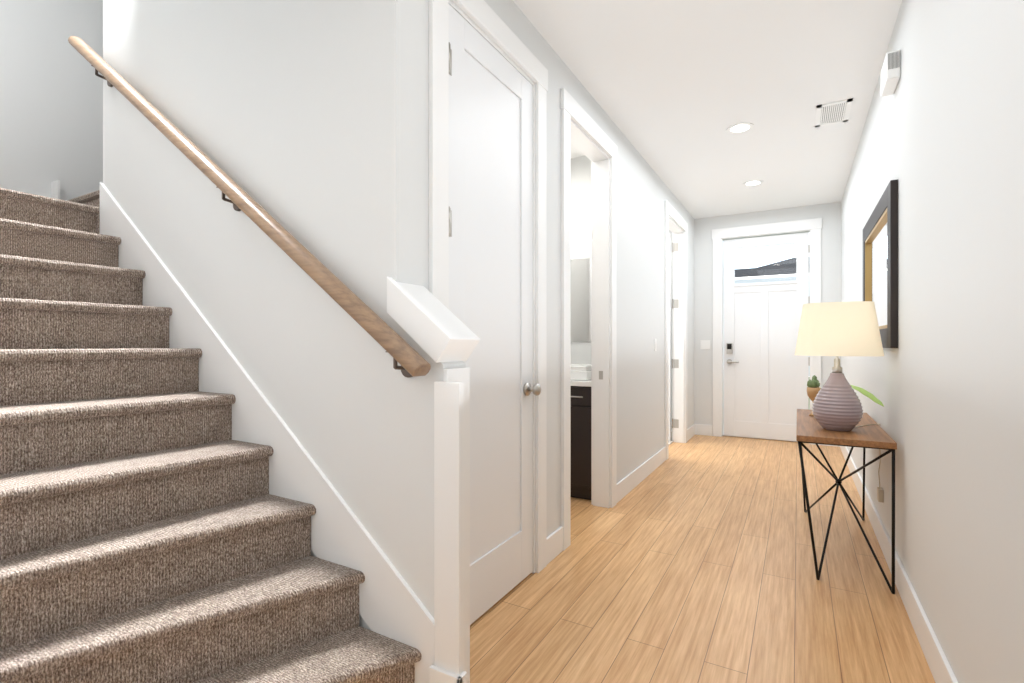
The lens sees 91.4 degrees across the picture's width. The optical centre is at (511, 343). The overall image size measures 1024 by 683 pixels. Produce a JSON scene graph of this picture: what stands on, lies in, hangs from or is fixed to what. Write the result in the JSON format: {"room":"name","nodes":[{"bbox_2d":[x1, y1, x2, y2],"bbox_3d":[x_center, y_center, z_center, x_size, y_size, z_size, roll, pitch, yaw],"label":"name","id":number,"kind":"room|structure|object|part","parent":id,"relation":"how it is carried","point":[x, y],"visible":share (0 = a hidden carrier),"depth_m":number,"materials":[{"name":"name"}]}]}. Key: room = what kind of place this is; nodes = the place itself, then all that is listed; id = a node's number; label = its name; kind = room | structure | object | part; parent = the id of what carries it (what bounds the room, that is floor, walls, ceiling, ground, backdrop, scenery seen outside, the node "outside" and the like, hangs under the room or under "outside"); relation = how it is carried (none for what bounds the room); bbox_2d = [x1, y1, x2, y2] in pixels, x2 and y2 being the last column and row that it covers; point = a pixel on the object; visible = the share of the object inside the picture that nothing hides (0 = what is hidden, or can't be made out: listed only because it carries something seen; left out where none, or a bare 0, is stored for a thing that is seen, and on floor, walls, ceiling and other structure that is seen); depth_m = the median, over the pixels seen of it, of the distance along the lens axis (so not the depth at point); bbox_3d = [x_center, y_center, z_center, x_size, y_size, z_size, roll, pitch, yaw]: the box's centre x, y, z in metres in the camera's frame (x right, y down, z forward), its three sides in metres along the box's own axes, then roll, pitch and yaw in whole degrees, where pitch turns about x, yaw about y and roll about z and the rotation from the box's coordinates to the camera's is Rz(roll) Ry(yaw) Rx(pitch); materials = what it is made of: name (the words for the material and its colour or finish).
{"room":"home entrance hallway","nodes":[
{"label":"home entrance hallway","id":0,"kind":"room"},
{"bbox_2d":[0,0,102,200],"bbox_3d":[-2.774,-1.650,3.825,0.120,5.600,3.790,0,0,30],"label":"wall","id":1,"kind":"structure","parent":0,"point":[51,106],"depth_m":3.27,"materials":[{"name":"white paint"}]},
{"bbox_2d":[51,180,59,198],"bbox_3d":[-3.264,-0.847,2.746,0.100,0.424,1.190,0,0,30],"label":"skirt","id":2,"kind":"object","parent":1,"relation":"attached to","point":[55,189],"visible":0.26,"depth_m":3.24,"materials":[{"name":"white wood"}]},
{"bbox_2d":[103,0,465,630],"bbox_3d":[-1.173,-1.650,2.166,2.282,5.600,0.120,0,0,30],"label":"wall","id":3,"kind":"structure","parent":0,"point":[299,120],"depth_m":1.87,"materials":[{"name":"white paint"}]},
{"bbox_2d":[68,36,430,377],"bbox_3d":[-1.294,-0.768,2.106,2.411,1.751,0.103,0,0,30],"label":"handrail","id":4,"kind":"object","parent":3,"relation":"attached to","point":[406,356],"visible":1,"depth_m":1.82,"materials":[{"name":"brown wood"}]},
{"bbox_2d":[100,182,433,682],"bbox_3d":[-1.213,0.143,2.112,2.266,2.013,0.015,0,0,30],"label":"skirting board","id":5,"kind":"object","parent":3,"relation":"attached to","point":[391,606],"depth_m":1.91,"materials":[{"name":"white wood"}]},
{"bbox_2d":[387,277,479,362],"bbox_3d":[-0.257,-0.082,1.642,0.261,0.278,0.164,0,0,30],"label":"trim","id":6,"kind":"structure","parent":3,"relation":"on","point":[433,327],"depth_m":1.59,"materials":[{"name":"white wood"}]},
{"bbox_2d":[429,367,469,682],"bbox_3d":[-0.163,0.614,1.568,0.115,1.072,0.164,0,0,30],"label":"trim","id":7,"kind":"structure","parent":3,"relation":"attached to","point":[451,528],"depth_m":1.51,"materials":[{"name":"white wood"}]},
{"bbox_2d":[420,0,693,536],"bbox_3d":[0.948,-0.220,4.088,0.120,2.740,5.322,0,0,30],"label":"wall","id":8,"kind":"structure","parent":0,"point":[644,192],"depth_m":3.79,"materials":[{"name":"white paint"}]},
{"bbox_2d":[429,0,547,573],"bbox_3d":[-0.117,-0.135,2.221,0.160,2.570,0.950,0,0,30],"label":"trim","id":9,"kind":"structure","parent":8,"relation":"attached to","point":[482,18],"depth_m":2.28,"materials":[{"name":"white wood"}]},
{"bbox_2d":[449,5,540,624],"bbox_3d":[-0.058,-0.077,2.180,0.107,2.430,0.718,0,0,30],"label":"closet door","id":10,"kind":"structure","parent":8,"relation":"in","point":[490,197],"depth_m":2.19,"materials":[{"name":"white wood"}]},
{"bbox_2d":[560,88,617,550],"bbox_3d":[0.454,-0.135,3.220,0.160,2.570,0.950,0,0,30],"label":"door frame","id":11,"kind":"structure","parent":8,"relation":"attached to","point":[584,133],"depth_m":3.51,"materials":[{"name":"white wood"}]},
{"bbox_2d":[599,371,602,378],"bbox_3d":[0.628,0.220,3.528,0.030,0.060,0.002,0,0,30],"label":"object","id":12,"kind":"structure","parent":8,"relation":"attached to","point":[600,374],"depth_m":3.53,"materials":[{"name":"grey metal"}]},
{"bbox_2d":[617,447,665,502],"bbox_3d":[1.129,1.083,4.270,0.014,0.135,1.565,0,0,30],"label":"baseboard","id":13,"kind":"structure","parent":8,"relation":"attached to","point":[628,483],"depth_m":4.12,"materials":[{"name":"white wood"}]},
{"bbox_2d":[654,339,656,350],"bbox_3d":[1.326,0.007,4.619,0.008,0.115,0.075,0,0,30],"label":"light switch","id":14,"kind":"object","parent":8,"relation":"attached to","point":[655,344],"visible":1,"depth_m":4.60,"materials":[{"name":"white plastic"}]},
{"bbox_2d":[669,233,678,440],"bbox_3d":[1.545,-0.077,6.029,0.890,2.430,0.040,0,0,30],"label":"room door","id":15,"kind":"structure","parent":8,"relation":"in","point":[669,337],"depth_m":5.84,"materials":[{"name":"white wood"}]},
{"bbox_3d":[1.904,-0.100,5.838,0.077,2.172,0.014,0,0,30],"label":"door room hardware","id":16,"kind":"part","parent":15,"relation":"part of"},
{"bbox_2d":[664,200,687,459],"bbox_3d":[1.730,-0.135,5.451,0.160,2.570,1.100,0,0,30],"label":"door frame","id":17,"kind":"structure","parent":8,"relation":"attached to","point":[676,224],"depth_m":5.81,"materials":[{"name":"white wood"}]},
{"bbox_2d":[687,424,698,440],"bbox_3d":[2.190,1.083,6.126,0.014,0.135,0.550,0,0,30],"label":"baseboard","id":18,"kind":"structure","parent":8,"relation":"attached to","point":[693,430],"depth_m":6.19,"materials":[{"name":"white wood"}]},
{"bbox_2d":[571,156,671,421],"bbox_3d":[-0.210,-0.220,5.437,3.230,2.740,4.430,0,0,30],"label":"wall","id":19,"kind":"structure","parent":0,"point":[581,204],"depth_m":4.24,"materials":[{"name":"white paint"}]},
{"bbox_2d":[571,258,590,341],"bbox_3d":[0.460,-0.370,4.302,0.780,0.700,0.003,0,0,30],"label":"bathroom mirror","id":20,"kind":"object","parent":19,"relation":"attached to","point":[580,300],"depth_m":4.23,"materials":[{"name":"clear glass"}]},
{"bbox_2d":[470,435,934,682],"bbox_3d":[-0.752,1.200,2.792,5.155,0.100,9.540,0,0,30],"label":"floor","id":21,"kind":"structure","parent":0,"point":[691,560],"depth_m":2.31,"materials":[{"name":"brown wood"}]},
{"bbox_2d":[0,188,420,682],"bbox_3d":[-1.529,-0.264,2.634,3.218,2.828,2.718,0,0,30],"label":"stairs","id":22,"kind":"structure","parent":21,"relation":"on","point":[152,530],"depth_m":1.62,"materials":[{"name":"carpet"}]},
{"bbox_2d":[571,364,590,499],"bbox_3d":[0.316,0.625,4.056,0.934,1.050,0.576,0,0,30],"label":"bathroom vanity","id":23,"kind":"object","parent":21,"relation":"on","point":[580,431],"visible":0.06,"depth_m":3.66,"materials":[{"name":"black wood"}]},
{"bbox_2d":[571,364,590,380],"bbox_3d":[0.390,0.199,3.918,0.520,0.138,0.250,0,0,30],"label":"towel","id":24,"kind":"object","parent":23,"relation":"on","point":[578,372],"depth_m":3.72,"materials":[{"name":"white fabric"}]},
{"bbox_2d":[796,409,896,593],"bbox_3d":[1.865,0.802,2.873,0.398,0.705,1.160,0,0,30],"label":"table","id":25,"kind":"object","parent":21,"relation":"on","point":[809,429],"visible":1,"depth_m":2.49,"materials":[{"name":"brown wood"}]},
{"bbox_2d":[807,375,883,415],"bbox_3d":[1.905,0.321,2.891,0.343,0.256,0.473,0,0,30],"label":"potted plant","id":26,"kind":"object","parent":25,"relation":"on","point":[813,387],"visible":0.62,"depth_m":3.09,"materials":[{"name":"green plant"}]},
{"bbox_2d":[807,375,820,390],"bbox_3d":[1.882,0.242,3.122,0.071,0.097,0.074,0,0,30],"label":"plant","id":27,"kind":"object","parent":26,"relation":"on","point":[813,385],"depth_m":3.10,"materials":[{"name":"green plant"}]},
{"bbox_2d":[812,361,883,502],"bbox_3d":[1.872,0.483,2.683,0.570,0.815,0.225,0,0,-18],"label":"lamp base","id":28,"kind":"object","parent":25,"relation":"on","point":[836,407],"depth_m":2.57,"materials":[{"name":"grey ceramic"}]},
{"bbox_2d":[794,301,883,360],"bbox_3d":[1.709,-0.080,2.629,0.390,0.280,0.390,0,0,30],"label":"lampshade","id":29,"kind":"object","parent":28,"relation":"on","point":[837,329],"depth_m":2.48,"materials":[{"name":"beige fabric"}]},
{"bbox_3d":[1.709,-0.075,2.628,0.390,0.270,0.390,0,0,30],"label":"lamp shade","id":30,"kind":"part","parent":29,"relation":"part of","materials":[{"name":"beige fabric"}]},
{"bbox_3d":[1.739,-0.034,2.611,0.219,0.374,0.253,0,0,30],"label":"stem","id":31,"kind":"part","parent":29,"relation":"part of","materials":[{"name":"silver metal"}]},
{"bbox_3d":[1.949,0.667,2.750,0.181,0.446,0.351,0,0,30],"label":"cord","id":32,"kind":"part","parent":28,"relation":"part of","materials":[{"name":"beige plastic"}]},
{"bbox_2d":[513,0,901,218],"bbox_3d":[-0.757,-1.640,2.783,5.155,0.100,9.520,0,0,30],"label":"ceiling","id":33,"kind":"structure","parent":0,"point":[675,89],"depth_m":3.03,"materials":[{"name":"white paint"}]},
{"bbox_2d":[727,123,753,133],"bbox_3d":[1.680,-1.587,3.682,0.184,0.006,0.184,0,0,30],"label":"recessed light","id":34,"kind":"object","parent":33,"relation":"in","point":[739,128],"visible":1,"depth_m":3.68,"materials":[{"name":"white plastic"}]},
{"bbox_2d":[743,180,762,186],"bbox_3d":[2.382,-1.587,4.939,0.184,0.006,0.184,0,0,30],"label":"recessed light","id":35,"kind":"object","parent":33,"relation":"in","point":[753,183],"visible":0.98,"depth_m":4.94,"materials":[{"name":"white plastic"}]},
{"bbox_2d":[815,98,852,126],"bbox_3d":[2.209,-1.586,3.443,0.200,0.008,0.370,0,0,30],"label":"ceiling vent","id":36,"kind":"object","parent":33,"relation":"in","point":[836,112],"visible":1,"depth_m":3.42,"materials":[{"name":"white plastic"}]},
{"bbox_2d":[694,202,840,424],"bbox_3d":[3.038,-0.220,6.045,1.805,2.740,0.150,0,0,30],"label":"wall","id":37,"kind":"structure","parent":0,"point":[829,214],"depth_m":6.26,"materials":[{"name":"white paint"}]},
{"bbox_2d":[700,340,709,348],"bbox_3d":[2.434,0.007,6.298,0.115,0.115,0.008,0,0,30],"label":"light switch","id":38,"kind":"object","parent":37,"relation":"attached to","point":[704,344],"visible":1,"depth_m":6.30,"materials":[{"name":"white plastic"}]},
{"bbox_2d":[724,232,809,440],"bbox_3d":[3.037,-0.079,6.003,0.925,2.433,0.102,0,0,30],"label":"front door","id":39,"kind":"structure","parent":37,"relation":"in","point":[766,378],"depth_m":6.01,"materials":[{"name":"white wood"}]},
{"bbox_3d":[3.047,-0.963,6.031,0.665,0.435,0.006,0,0,30],"label":"glass","id":40,"kind":"part","parent":39,"relation":"part of","materials":[{"name":"clear glass"}]},
{"bbox_3d":[3.043,-0.100,5.976,0.888,2.100,0.059,0,0,30],"label":"door front hardware","id":41,"kind":"part","parent":39,"relation":"part of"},
{"bbox_2d":[712,218,821,444],"bbox_3d":[3.045,-0.140,6.027,1.171,2.580,0.172,0,0,30],"label":"door frame","id":42,"kind":"structure","parent":37,"relation":"attached to","point":[813,227],"depth_m":6.15,"materials":[{"name":"white wood"}]},
{"bbox_2d":[841,0,1023,682],"bbox_3d":[1.428,-0.220,1.533,0.120,2.740,9.520,0,0,30],"label":"wall","id":43,"kind":"structure","parent":0,"point":[942,138],"depth_m":1.53,"materials":[{"name":"white paint"}]},
{"bbox_2d":[863,179,897,347],"bbox_3d":[2.136,-0.385,2.925,0.030,0.810,1.200,0,0,30],"label":"mirror","id":44,"kind":"object","parent":43,"relation":"attached to","point":[880,259],"visible":0.77,"depth_m":2.69,"materials":[{"name":"black"}]},
{"bbox_3d":[2.145,-0.385,2.920,0.006,0.574,0.964,0,0,30],"label":"glass","id":45,"kind":"part","parent":44,"relation":"part of","materials":[{"name":"white"}]},
{"bbox_2d":[881,50,900,96],"bbox_3d":[1.843,-1.315,2.436,0.054,0.130,0.201,0,0,30],"label":"box","id":46,"kind":"object","parent":43,"relation":"attached to","point":[891,72],"visible":0.98,"depth_m":2.36,"materials":[{"name":"white plastic"}]},
{"bbox_2d":[888,51,899,69],"bbox_3d":[1.794,-1.333,2.349,0.042,0.075,0.001,0,0,30],"label":"grille","id":47,"kind":"object","parent":46,"relation":"attached to","point":[893,56],"depth_m":2.35,"materials":[{"name":"grey"}]},
{"bbox_2d":[839,446,957,682],"bbox_3d":[1.370,1.083,1.567,0.014,0.135,9.280,0,0,30],"label":"baseboard","id":48,"kind":"structure","parent":43,"relation":"attached to","point":[937,662],"depth_m":2.09,"materials":[{"name":"white wood"}]},
{"bbox_3d":[6.707,1.220,12.021,22.000,0.100,13.830,0,0,30],"label":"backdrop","id":49,"kind":"structure","parent":0,"visible":0},
{"bbox_2d":[735,274,795,279],"bbox_3d":[10.535,-0.680,17.706,15.400,3.660,0.080,0,0,30],"label":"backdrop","id":50,"kind":"object","parent":49,"relation":"on","point":[768,276],"depth_m":18.36,"materials":[{"name":"white"}]},
{"bbox_2d":[735,276,795,283],"bbox_3d":[10.624,-0.660,17.862,15.000,3.620,0.200,0,0,30],"label":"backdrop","id":51,"kind":"object","parent":49,"relation":"on","point":[768,279],"visible":0.11,"depth_m":18.45,"materials":[{"name":"white"}]},
{"bbox_2d":[735,257,795,276],"bbox_3d":[10.599,-2.790,17.819,15.800,0.560,0.700,0,0,30],"label":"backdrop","id":52,"kind":"object","parent":51,"relation":"on","point":[784,269],"depth_m":18.09,"materials":[{"name":"grey"}]}
]}

